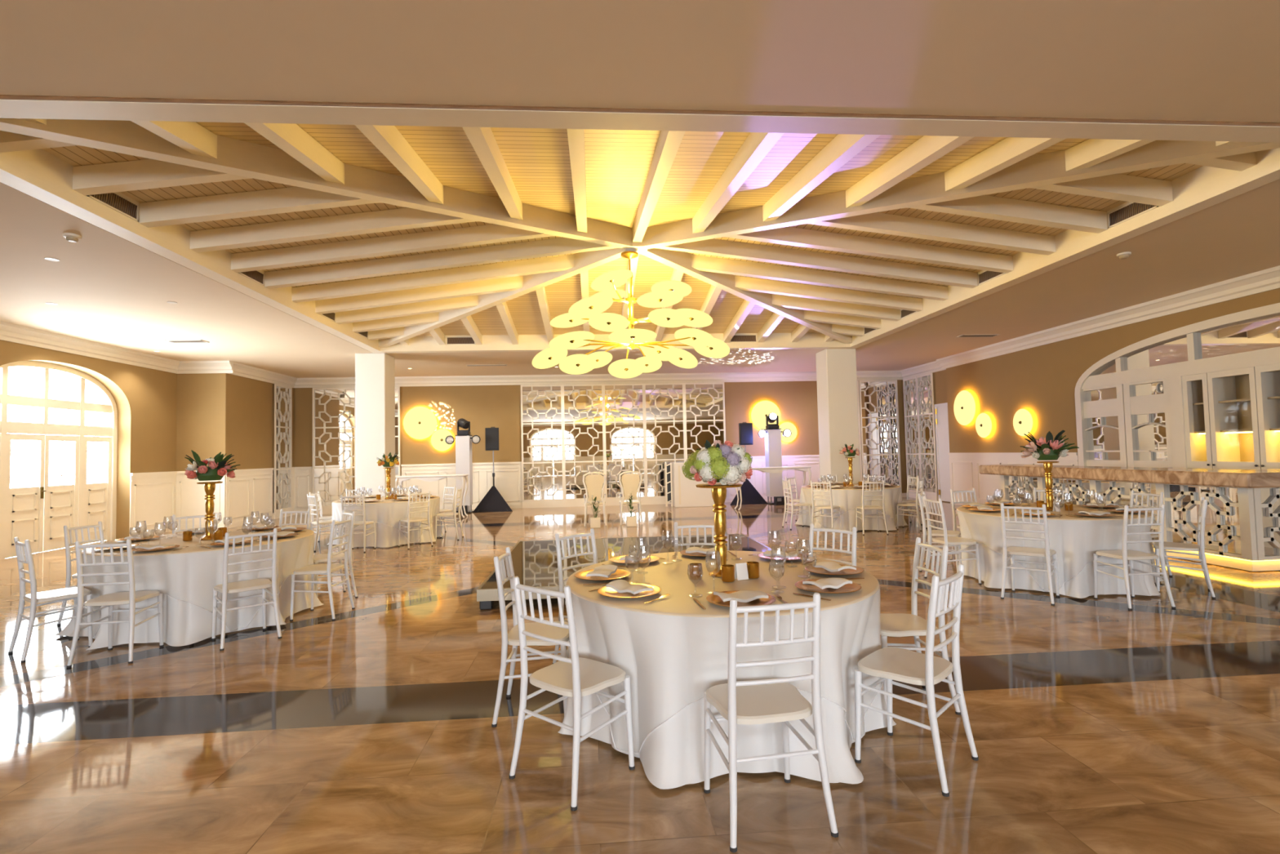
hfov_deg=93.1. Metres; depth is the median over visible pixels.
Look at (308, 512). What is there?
chair
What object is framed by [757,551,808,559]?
charger plate
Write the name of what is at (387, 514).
tablecloth
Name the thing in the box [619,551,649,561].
napkin
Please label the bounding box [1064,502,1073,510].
cup
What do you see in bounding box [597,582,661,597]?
charger plate
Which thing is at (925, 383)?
lattice screen
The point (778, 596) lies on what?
fork
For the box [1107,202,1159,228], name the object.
ceiling vent
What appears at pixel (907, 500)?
chair
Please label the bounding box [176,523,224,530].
baseboard
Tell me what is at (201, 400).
wall
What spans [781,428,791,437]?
spotlight
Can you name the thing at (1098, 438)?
mirror
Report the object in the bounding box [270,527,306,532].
charger plate
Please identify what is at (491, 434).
loudspeaker
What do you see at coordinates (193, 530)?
napkin
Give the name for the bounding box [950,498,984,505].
baseboard
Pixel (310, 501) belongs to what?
chair
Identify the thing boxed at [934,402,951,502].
door
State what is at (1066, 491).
chair
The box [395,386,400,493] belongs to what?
lattice screen
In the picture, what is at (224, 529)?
cup
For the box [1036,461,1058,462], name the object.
tray
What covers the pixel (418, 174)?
ceiling
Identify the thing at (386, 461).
flower arrangement
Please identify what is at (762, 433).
spotlight
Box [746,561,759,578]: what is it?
cup
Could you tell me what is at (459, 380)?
crown molding
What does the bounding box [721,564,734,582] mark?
cup
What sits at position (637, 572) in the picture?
wine glass
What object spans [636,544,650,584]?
wine glass
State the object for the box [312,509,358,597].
chair
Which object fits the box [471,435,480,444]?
spotlight
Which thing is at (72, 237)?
smoke detector
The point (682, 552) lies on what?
charger plate
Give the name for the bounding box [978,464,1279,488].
countertop
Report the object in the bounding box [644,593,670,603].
fork
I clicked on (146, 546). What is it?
napkin
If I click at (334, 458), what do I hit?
lattice screen
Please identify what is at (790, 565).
water goblet
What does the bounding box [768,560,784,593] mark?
water goblet
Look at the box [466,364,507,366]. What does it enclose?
ceiling vent
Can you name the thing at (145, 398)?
wall
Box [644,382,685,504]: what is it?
lattice screen
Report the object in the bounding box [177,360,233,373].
crown molding
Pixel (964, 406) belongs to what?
wall lamp
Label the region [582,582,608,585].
fork
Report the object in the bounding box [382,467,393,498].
pedestal stand
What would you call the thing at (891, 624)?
chair
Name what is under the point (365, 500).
napkin
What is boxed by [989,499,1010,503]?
napkin
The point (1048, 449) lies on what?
flower arrangement
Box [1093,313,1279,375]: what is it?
mirror
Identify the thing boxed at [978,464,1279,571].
bar counter
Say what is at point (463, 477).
console table
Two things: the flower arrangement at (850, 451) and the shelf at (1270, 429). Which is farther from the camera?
the flower arrangement at (850, 451)
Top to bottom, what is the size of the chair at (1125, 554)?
0.927 m
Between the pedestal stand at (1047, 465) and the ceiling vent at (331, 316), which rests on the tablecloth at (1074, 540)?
the pedestal stand at (1047, 465)
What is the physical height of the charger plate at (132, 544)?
0.021 m
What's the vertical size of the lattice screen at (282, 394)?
3.490 m
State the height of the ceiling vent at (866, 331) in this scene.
0.170 m
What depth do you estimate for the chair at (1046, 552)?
5.85 m
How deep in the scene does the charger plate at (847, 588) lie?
3.15 m
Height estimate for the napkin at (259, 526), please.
0.040 m
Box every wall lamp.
[403,406,436,439]
[431,428,453,450]
[751,400,780,429]
[778,422,796,442]
[953,390,975,425]
[975,413,991,437]
[1013,408,1032,435]
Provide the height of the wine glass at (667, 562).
0.215 m
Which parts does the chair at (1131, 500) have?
leg, rail, rail, seat, leg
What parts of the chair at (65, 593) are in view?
leg, rail, rail, rail, leg, seat, leg, leg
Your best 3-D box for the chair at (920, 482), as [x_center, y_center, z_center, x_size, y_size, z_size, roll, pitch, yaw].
[4.926,1.386,11.030,0.429,0.927,0.440,-3,-3,37]
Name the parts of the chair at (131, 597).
leg, rail, rail, rail, rail, leg, seat, leg, leg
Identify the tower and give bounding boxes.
[454,434,473,513]
[764,428,782,504]
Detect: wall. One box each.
[0,339,177,538]
[175,373,226,527]
[225,373,294,527]
[293,379,906,510]
[933,369,948,502]
[946,288,1279,502]
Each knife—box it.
[693,597,706,608]
[792,592,831,600]
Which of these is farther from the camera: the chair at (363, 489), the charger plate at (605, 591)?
the chair at (363, 489)
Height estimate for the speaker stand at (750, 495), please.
1.640 m
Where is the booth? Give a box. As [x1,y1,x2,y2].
[671,462,719,506]
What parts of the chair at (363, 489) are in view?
rail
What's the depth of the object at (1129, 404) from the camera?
9.97 m
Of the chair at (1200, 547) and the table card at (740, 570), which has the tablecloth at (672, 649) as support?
the table card at (740, 570)
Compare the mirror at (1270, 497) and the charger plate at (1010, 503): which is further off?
the charger plate at (1010, 503)
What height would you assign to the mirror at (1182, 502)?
0.780 m
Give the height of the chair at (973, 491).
0.927 m
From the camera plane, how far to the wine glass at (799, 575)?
3.51 m
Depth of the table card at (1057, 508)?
6.55 m
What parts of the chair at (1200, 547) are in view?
leg, seat, leg, leg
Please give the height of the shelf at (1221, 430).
0.030 m
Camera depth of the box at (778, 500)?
16.30 m
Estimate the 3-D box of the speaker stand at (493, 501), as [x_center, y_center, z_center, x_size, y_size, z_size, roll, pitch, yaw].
[-3.976,1.462,16.559,1.060,1.640,0.710,-1,-2,-4]
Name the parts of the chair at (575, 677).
leg, rail, rail, rail, rail, leg, seat, leg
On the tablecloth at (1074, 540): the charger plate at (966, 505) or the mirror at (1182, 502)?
the charger plate at (966, 505)
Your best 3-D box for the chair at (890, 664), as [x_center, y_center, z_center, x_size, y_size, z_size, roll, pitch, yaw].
[1.301,1.126,2.907,0.429,0.927,0.440,-4,-3,44]
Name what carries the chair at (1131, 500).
on the floor at (1100, 726)
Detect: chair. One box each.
[8,537,93,662]
[57,520,104,625]
[66,538,164,667]
[172,512,213,533]
[211,527,281,650]
[279,508,311,529]
[289,515,355,621]
[306,493,339,551]
[309,490,332,541]
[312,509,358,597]
[340,493,376,552]
[346,487,365,496]
[398,490,433,549]
[399,485,417,495]
[435,487,463,540]
[439,485,455,532]
[491,546,569,727]
[508,576,635,810]
[552,528,598,663]
[582,471,606,525]
[618,471,642,524]
[674,521,715,551]
[703,592,838,852]
[782,478,811,529]
[785,475,799,522]
[808,523,856,566]
[810,480,842,533]
[819,474,837,484]
[854,563,978,796]
[855,480,888,534]
[867,474,885,482]
[879,537,960,715]
[896,477,927,530]
[902,475,922,524]
[917,491,961,571]
[923,496,981,584]
[950,488,977,559]
[1000,502,1059,605]
[1033,487,1069,502]
[1093,503,1175,609]
[1129,489,1172,576]
[1153,497,1215,598]
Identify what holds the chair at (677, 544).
on the floor at (1100, 726)
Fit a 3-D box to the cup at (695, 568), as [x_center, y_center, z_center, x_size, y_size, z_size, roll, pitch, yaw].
[0.323,0.836,3.512,0.074,0.086,0.074,-1,-2,-4]
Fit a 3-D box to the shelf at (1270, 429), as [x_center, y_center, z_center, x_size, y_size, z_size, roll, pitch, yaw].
[8.875,0.023,8.130,0.320,0.030,0.570,-1,-2,-4]
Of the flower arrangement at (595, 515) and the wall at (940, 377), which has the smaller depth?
the flower arrangement at (595, 515)
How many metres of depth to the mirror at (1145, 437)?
10.14 m
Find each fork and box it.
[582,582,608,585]
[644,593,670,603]
[773,594,787,603]
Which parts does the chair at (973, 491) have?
leg, rail, rail, leg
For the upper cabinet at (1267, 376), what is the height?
2.500 m
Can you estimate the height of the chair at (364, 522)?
0.927 m
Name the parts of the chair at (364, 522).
leg, rail, leg, rail, seat, leg, leg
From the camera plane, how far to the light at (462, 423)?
16.15 m
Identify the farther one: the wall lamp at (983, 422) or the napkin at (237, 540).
the wall lamp at (983, 422)
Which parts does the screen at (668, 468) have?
panel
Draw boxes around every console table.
[395,474,468,518]
[733,466,811,510]
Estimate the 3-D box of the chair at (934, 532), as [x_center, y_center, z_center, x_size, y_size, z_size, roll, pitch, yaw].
[3.622,1.260,7.327,0.429,0.927,0.440,-3,-3,33]
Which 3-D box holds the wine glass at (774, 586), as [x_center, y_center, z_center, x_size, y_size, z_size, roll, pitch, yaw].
[0.743,0.751,3.254,0.080,0.215,0.080,-1,-2,-4]
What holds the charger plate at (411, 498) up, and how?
on the tablecloth at (387, 514)
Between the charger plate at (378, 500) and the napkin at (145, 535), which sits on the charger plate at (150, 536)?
the napkin at (145, 535)
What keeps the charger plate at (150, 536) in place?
on the tablecloth at (186, 578)
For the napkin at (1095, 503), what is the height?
0.040 m
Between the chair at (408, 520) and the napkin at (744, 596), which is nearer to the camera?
the napkin at (744, 596)
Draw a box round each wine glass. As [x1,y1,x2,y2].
[635,539,648,573]
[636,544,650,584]
[661,530,673,564]
[705,551,720,594]
[768,530,781,565]
[770,546,786,588]
[795,537,810,577]
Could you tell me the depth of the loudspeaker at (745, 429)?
16.86 m
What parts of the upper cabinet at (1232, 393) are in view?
panel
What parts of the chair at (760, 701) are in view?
leg, leg, seat, rail, rail, rail, rail, leg, leg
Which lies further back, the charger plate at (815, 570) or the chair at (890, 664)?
the charger plate at (815, 570)
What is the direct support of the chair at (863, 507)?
on the floor at (1100, 726)
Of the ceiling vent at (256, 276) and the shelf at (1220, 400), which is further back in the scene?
the shelf at (1220, 400)
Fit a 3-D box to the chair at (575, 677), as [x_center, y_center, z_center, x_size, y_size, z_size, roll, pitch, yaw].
[-0.319,1.161,2.864,0.440,0.927,0.429,-3,-3,39]
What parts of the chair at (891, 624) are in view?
leg, seat, leg, rail, rail, rail, rail, leg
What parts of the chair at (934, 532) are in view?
leg, leg, seat, leg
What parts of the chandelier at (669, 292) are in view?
arm, arm, arm, arm, arm, stem, arm, arm, arm, arm, arm, arm, arm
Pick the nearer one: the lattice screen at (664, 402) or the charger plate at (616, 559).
the charger plate at (616, 559)
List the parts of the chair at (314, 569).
leg, leg, seat, leg, rail, rail, rail, rail, leg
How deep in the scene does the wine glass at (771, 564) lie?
3.89 m
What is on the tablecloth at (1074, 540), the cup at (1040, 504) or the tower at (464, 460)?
the cup at (1040, 504)
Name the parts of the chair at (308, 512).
leg, rail, rail, leg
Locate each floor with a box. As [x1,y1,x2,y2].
[0,497,1279,853]
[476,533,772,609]
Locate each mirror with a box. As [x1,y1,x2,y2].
[685,383,724,461]
[1006,475,1241,554]
[1085,387,1119,460]
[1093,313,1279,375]
[1132,381,1167,460]
[1260,488,1279,555]
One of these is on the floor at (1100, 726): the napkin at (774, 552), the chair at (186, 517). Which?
the chair at (186, 517)
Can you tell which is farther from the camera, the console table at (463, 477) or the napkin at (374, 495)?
the console table at (463, 477)
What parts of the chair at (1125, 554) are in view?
leg, seat, leg, leg, rail, rail, rail, rail, leg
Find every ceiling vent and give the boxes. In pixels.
[86,192,138,222]
[165,339,209,342]
[238,270,264,285]
[320,312,335,322]
[356,331,368,338]
[446,336,475,344]
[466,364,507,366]
[729,334,756,342]
[863,327,877,334]
[900,309,916,319]
[955,333,999,337]
[977,270,1005,284]
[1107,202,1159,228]
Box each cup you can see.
[182,530,192,541]
[213,529,222,540]
[217,527,226,536]
[376,494,380,499]
[392,493,396,498]
[688,562,702,580]
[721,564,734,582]
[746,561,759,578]
[843,481,847,486]
[1035,500,1044,506]
[1038,502,1046,508]
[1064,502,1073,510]
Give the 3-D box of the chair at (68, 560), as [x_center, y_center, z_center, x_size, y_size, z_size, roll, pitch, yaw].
[-5.255,1.400,5.910,0.429,0.927,0.440,-1,-2,4]
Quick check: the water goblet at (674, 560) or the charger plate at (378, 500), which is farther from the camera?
the charger plate at (378, 500)
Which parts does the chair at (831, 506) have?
leg, leg, rail, seat, leg, leg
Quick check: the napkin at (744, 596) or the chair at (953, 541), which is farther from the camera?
the chair at (953, 541)
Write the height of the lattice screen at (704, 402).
3.490 m
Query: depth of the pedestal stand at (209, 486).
5.83 m
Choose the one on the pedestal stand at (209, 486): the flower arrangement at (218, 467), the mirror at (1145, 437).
the flower arrangement at (218, 467)
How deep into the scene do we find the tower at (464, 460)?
16.04 m
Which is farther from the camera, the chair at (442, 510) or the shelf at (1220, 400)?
the chair at (442, 510)
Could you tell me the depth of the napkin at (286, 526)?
6.26 m
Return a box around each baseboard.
[130,524,176,535]
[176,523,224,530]
[226,510,294,528]
[294,493,906,514]
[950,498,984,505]
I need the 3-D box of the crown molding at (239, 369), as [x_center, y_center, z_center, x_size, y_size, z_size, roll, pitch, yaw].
[-9.419,-1.281,15.315,0.160,0.260,3.130,-1,-2,-4]
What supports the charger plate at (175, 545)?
on the tablecloth at (186, 578)
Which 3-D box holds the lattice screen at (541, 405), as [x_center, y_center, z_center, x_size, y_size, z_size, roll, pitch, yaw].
[-2.775,0.539,17.270,1.180,3.490,0.080,-1,-2,-4]
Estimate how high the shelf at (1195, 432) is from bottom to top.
0.030 m
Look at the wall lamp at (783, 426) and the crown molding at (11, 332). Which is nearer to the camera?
the crown molding at (11, 332)
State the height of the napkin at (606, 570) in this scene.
0.040 m
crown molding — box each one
[0,320,179,373]
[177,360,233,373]
[227,361,297,387]
[294,370,902,387]
[900,265,1279,379]
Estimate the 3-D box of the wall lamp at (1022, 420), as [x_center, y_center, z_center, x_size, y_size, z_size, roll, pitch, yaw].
[8.132,-0.096,12.881,0.173,0.580,0.580,-1,-2,-4]
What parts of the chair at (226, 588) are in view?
leg, leg, seat, rail, rail, rail, rail, leg, leg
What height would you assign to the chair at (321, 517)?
0.927 m
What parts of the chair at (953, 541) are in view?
leg, rail, rail, rail, rail, leg, seat, leg, leg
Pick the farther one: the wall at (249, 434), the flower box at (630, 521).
the wall at (249, 434)
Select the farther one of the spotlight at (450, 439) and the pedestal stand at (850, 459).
the spotlight at (450, 439)
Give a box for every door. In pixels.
[0,360,117,559]
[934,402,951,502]
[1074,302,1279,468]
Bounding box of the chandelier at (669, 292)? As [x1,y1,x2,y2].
[532,250,729,378]
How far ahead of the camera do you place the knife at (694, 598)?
2.92 m
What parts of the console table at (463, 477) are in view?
leg, leg, leg, leg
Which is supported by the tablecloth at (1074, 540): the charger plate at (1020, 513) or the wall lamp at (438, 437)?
the charger plate at (1020, 513)
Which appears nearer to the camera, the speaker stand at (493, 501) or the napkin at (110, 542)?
the napkin at (110, 542)
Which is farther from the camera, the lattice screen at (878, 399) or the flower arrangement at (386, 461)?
the lattice screen at (878, 399)
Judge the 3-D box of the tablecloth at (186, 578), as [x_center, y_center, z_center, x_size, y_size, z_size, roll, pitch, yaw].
[-4.150,1.454,5.830,1.919,0.748,1.978,-1,-2,3]
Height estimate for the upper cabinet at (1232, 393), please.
2.500 m
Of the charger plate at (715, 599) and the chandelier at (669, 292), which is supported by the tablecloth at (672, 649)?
the charger plate at (715, 599)
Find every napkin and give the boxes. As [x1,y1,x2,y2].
[102,541,120,547]
[124,533,151,539]
[135,543,174,549]
[186,525,217,532]
[214,537,250,542]
[247,524,275,528]
[270,531,294,536]
[280,525,296,530]
[360,498,377,501]
[364,493,377,497]
[586,564,617,577]
[605,579,653,594]
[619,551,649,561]
[685,546,715,553]
[713,590,768,602]
[763,549,802,557]
[802,577,852,589]
[813,561,856,571]
[968,502,984,506]
[977,505,992,510]
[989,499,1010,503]
[1023,510,1050,514]
[1044,500,1062,503]
[1078,511,1110,515]
[1086,502,1115,506]
[1115,506,1135,511]
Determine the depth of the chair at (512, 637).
3.45 m
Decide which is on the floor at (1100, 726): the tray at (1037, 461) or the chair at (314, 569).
the chair at (314, 569)
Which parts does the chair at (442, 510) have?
leg, seat, leg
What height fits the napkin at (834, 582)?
0.040 m
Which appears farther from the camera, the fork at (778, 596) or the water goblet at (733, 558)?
the water goblet at (733, 558)
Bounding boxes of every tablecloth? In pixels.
[54,527,323,649]
[327,495,444,547]
[557,550,896,789]
[794,483,906,530]
[956,502,1164,598]
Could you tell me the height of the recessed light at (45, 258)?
0.005 m
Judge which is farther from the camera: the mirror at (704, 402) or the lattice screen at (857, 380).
the lattice screen at (857, 380)
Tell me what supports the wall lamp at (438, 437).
attached to the wall at (499, 406)
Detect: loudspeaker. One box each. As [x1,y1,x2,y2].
[484,426,498,450]
[738,422,753,444]
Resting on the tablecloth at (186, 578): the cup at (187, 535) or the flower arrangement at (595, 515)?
the cup at (187, 535)
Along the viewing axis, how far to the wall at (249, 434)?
14.63 m
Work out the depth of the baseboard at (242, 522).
14.48 m
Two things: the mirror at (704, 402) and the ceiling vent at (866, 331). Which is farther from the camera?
the mirror at (704, 402)
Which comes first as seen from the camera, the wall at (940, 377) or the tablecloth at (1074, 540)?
the tablecloth at (1074, 540)
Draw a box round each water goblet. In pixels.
[624,554,639,582]
[628,544,641,570]
[671,536,682,561]
[687,564,702,596]
[729,535,742,559]
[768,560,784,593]
[784,540,798,566]
[801,552,816,579]
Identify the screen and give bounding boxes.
[272,383,292,519]
[312,386,355,514]
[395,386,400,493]
[520,384,564,507]
[562,383,605,506]
[603,383,646,506]
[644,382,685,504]
[664,462,672,506]
[684,382,727,502]
[857,380,862,481]
[858,379,902,497]
[902,376,920,497]
[916,373,938,501]
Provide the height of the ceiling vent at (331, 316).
0.170 m
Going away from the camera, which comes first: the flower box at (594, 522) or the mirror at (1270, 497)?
the mirror at (1270, 497)
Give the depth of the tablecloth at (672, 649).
2.82 m
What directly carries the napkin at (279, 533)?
on the charger plate at (290, 534)
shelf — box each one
[1192,402,1203,404]
[1194,431,1204,433]
[1217,398,1250,403]
[1220,429,1252,432]
[1267,395,1279,399]
[1269,428,1279,431]
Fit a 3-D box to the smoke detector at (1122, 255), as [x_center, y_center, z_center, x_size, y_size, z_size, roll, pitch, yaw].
[5.839,-2.061,7.319,0.140,0.060,0.140,-1,-2,-4]
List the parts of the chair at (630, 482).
leg, frame, seat, frame, leg, leg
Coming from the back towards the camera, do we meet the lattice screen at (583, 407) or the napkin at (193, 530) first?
the lattice screen at (583, 407)
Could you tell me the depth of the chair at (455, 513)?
10.96 m
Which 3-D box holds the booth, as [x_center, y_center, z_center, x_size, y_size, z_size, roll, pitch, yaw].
[1.566,1.562,16.666,1.320,1.200,0.604,-1,-2,-4]
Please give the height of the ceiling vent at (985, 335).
0.012 m
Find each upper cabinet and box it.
[1182,373,1217,469]
[1207,366,1261,470]
[1254,363,1279,469]
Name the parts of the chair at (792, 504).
leg, leg, seat, leg, leg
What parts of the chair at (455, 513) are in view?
leg, leg, seat, leg, leg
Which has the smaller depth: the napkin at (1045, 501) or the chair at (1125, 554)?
the chair at (1125, 554)
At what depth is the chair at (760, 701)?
2.38 m
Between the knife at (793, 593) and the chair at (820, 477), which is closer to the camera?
the knife at (793, 593)
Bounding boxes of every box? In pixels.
[456,505,467,514]
[590,516,600,528]
[626,515,636,526]
[773,496,786,505]
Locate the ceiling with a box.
[0,0,1279,377]
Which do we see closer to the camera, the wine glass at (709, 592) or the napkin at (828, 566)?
the wine glass at (709, 592)
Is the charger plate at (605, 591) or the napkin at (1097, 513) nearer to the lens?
the charger plate at (605, 591)
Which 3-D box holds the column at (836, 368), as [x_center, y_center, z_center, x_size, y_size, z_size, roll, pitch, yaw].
[4.600,0.103,14.075,0.740,3.760,0.700,-1,-2,-4]
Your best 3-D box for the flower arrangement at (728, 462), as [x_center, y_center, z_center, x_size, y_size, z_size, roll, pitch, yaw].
[0.475,0.210,3.658,0.412,0.266,0.420,-1,-2,-16]
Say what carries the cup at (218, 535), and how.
on the tablecloth at (186, 578)
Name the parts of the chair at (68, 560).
leg, rail, rail, leg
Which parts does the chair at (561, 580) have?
leg, rail, rail, rail, leg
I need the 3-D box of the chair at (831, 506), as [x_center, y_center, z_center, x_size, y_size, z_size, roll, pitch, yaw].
[3.333,1.416,10.877,0.440,0.927,0.429,-3,-3,41]
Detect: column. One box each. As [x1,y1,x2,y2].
[355,352,395,496]
[815,348,860,483]
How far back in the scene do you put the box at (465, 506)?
15.65 m
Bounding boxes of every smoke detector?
[62,232,81,242]
[1116,251,1131,259]
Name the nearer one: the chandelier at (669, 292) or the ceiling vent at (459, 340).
the chandelier at (669, 292)
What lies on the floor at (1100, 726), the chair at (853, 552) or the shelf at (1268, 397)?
the chair at (853, 552)
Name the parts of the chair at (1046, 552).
leg, leg, rail, rail, rail, rail, seat, leg, leg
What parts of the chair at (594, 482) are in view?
leg, frame, seat, frame, leg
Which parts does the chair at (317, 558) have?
leg, seat, leg, leg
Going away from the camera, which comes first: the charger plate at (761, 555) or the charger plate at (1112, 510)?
the charger plate at (761, 555)
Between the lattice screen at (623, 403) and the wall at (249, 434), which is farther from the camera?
the lattice screen at (623, 403)
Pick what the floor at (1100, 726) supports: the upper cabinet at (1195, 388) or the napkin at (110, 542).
the upper cabinet at (1195, 388)
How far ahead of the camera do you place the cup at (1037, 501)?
6.89 m
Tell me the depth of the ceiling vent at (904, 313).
11.16 m
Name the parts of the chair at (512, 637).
leg, rail, rail, rail, rail, leg, seat, leg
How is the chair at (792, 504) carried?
on the floor at (1100, 726)
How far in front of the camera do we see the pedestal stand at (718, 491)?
3.60 m
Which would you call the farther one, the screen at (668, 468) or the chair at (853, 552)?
the screen at (668, 468)
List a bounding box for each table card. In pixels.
[734,562,748,580]
[1052,502,1060,511]
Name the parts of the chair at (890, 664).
leg, leg, seat, leg, rail, rail, rail, rail, leg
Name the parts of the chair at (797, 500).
leg, seat, leg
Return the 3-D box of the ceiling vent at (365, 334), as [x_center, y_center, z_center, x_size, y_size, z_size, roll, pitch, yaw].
[-5.394,-1.851,11.774,0.012,0.170,0.600,-1,-2,-4]
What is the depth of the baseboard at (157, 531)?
12.88 m
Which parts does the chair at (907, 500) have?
seat, leg, leg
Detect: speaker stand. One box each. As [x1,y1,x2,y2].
[472,450,512,512]
[730,444,767,504]
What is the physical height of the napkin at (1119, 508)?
0.040 m
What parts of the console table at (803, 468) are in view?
leg, leg, leg, leg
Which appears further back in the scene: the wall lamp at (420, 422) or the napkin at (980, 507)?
the wall lamp at (420, 422)
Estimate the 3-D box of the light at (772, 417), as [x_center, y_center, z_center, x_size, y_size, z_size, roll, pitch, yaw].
[3.675,-0.173,16.853,0.330,0.446,0.354,-1,-2,-4]
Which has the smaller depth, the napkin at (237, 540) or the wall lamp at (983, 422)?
the napkin at (237, 540)
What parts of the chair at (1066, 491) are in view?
leg, rail, leg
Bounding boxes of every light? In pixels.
[44,257,59,261]
[457,417,470,435]
[765,412,779,428]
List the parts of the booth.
panel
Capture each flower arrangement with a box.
[184,449,239,480]
[376,452,399,466]
[589,494,600,517]
[625,490,636,516]
[681,440,752,484]
[839,444,860,456]
[1020,430,1079,460]
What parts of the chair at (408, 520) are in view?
leg, leg, seat, rail, rail, rail, rail, leg, leg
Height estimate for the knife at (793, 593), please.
0.003 m
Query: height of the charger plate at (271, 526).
0.021 m
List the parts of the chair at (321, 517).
leg, leg, seat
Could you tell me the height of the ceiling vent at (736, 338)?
0.170 m
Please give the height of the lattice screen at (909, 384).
3.490 m
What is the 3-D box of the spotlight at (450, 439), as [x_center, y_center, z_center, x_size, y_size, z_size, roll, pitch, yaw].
[-5.033,0.344,16.123,0.237,0.235,0.195,-1,-2,-4]
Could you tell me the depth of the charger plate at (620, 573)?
3.60 m
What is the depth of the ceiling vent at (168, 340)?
11.30 m
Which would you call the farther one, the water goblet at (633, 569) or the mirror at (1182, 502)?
the mirror at (1182, 502)
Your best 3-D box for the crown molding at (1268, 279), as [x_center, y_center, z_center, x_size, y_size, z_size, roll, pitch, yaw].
[8.742,-2.101,5.527,0.290,0.260,25.480,-1,-2,-4]
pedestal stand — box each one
[196,481,222,539]
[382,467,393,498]
[695,483,742,577]
[844,457,855,486]
[1036,461,1058,510]
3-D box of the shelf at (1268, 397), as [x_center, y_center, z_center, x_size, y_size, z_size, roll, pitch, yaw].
[8.866,-0.414,8.148,0.320,0.025,0.570,-1,-2,-4]
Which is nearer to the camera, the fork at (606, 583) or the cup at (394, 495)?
the fork at (606, 583)
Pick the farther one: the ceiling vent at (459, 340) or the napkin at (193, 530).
the ceiling vent at (459, 340)
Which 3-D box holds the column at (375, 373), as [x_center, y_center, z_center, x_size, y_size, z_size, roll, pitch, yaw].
[-5.777,0.303,13.264,0.660,3.760,0.700,-1,-2,-4]
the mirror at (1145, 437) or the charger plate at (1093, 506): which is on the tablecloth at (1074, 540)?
the charger plate at (1093, 506)
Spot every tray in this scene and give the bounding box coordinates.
[196,481,222,484]
[695,483,742,488]
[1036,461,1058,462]
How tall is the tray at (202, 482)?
0.018 m
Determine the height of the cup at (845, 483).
0.086 m
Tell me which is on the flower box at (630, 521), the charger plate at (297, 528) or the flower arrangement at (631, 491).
the flower arrangement at (631, 491)
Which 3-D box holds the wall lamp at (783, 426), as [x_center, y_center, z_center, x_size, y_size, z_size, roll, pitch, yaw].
[4.310,0.156,17.787,0.600,0.600,0.173,-1,-2,-4]
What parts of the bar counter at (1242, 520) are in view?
post, post, post, post, post, post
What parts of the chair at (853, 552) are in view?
leg, rail, rail, rail, leg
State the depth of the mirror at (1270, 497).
6.76 m
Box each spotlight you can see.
[444,435,455,444]
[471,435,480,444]
[757,429,766,437]
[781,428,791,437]
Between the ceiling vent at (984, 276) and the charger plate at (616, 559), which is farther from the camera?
the ceiling vent at (984, 276)
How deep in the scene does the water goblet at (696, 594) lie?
3.11 m
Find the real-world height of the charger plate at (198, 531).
0.021 m
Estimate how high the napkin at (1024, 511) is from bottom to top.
0.040 m
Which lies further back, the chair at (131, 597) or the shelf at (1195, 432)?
the shelf at (1195, 432)
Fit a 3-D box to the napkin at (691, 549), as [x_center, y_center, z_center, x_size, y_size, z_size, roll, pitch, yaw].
[0.452,0.875,4.322,0.230,0.040,0.130,-2,-3,19]
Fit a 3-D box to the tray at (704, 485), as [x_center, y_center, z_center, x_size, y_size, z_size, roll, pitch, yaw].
[0.474,0.353,3.645,0.278,0.018,0.278,-1,-2,-4]
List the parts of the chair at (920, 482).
leg, leg, seat, leg, leg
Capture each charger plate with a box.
[89,543,140,550]
[115,535,159,541]
[132,544,179,551]
[186,528,217,533]
[209,539,254,545]
[243,525,279,530]
[258,533,298,537]
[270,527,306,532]
[360,499,379,502]
[395,497,414,500]
[573,568,630,580]
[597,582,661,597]
[610,555,659,563]
[680,547,727,556]
[706,590,776,606]
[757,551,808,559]
[795,578,861,593]
[804,564,863,574]
[960,504,993,507]
[968,507,1000,511]
[984,502,1015,505]
[1017,511,1055,515]
[1074,512,1115,516]
[1083,504,1119,507]
[1107,509,1148,513]
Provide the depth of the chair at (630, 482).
12.64 m
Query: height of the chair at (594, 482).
1.122 m
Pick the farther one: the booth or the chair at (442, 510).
the booth
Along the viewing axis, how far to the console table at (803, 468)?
15.18 m
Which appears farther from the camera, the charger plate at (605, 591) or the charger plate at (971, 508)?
the charger plate at (971, 508)
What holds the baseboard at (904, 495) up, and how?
attached to the wall at (499, 406)
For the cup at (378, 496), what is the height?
0.086 m
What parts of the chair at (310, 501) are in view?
leg, leg, seat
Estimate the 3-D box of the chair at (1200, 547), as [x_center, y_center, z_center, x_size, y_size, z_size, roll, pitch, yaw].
[5.377,1.166,6.027,0.429,0.927,0.440,-3,-3,39]
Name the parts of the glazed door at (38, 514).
door, handle, door, panel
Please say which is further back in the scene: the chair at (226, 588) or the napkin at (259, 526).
the napkin at (259, 526)
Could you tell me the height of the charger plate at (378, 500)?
0.021 m
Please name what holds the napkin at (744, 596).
on the charger plate at (715, 599)
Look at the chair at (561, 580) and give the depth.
4.44 m
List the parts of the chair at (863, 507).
leg, leg, seat, rail, rail, rail, leg, leg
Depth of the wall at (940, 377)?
16.28 m
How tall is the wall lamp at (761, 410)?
0.880 m
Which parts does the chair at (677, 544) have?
leg, rail, rail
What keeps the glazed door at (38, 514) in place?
in the wall at (145, 398)
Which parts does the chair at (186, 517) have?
leg, rail, rail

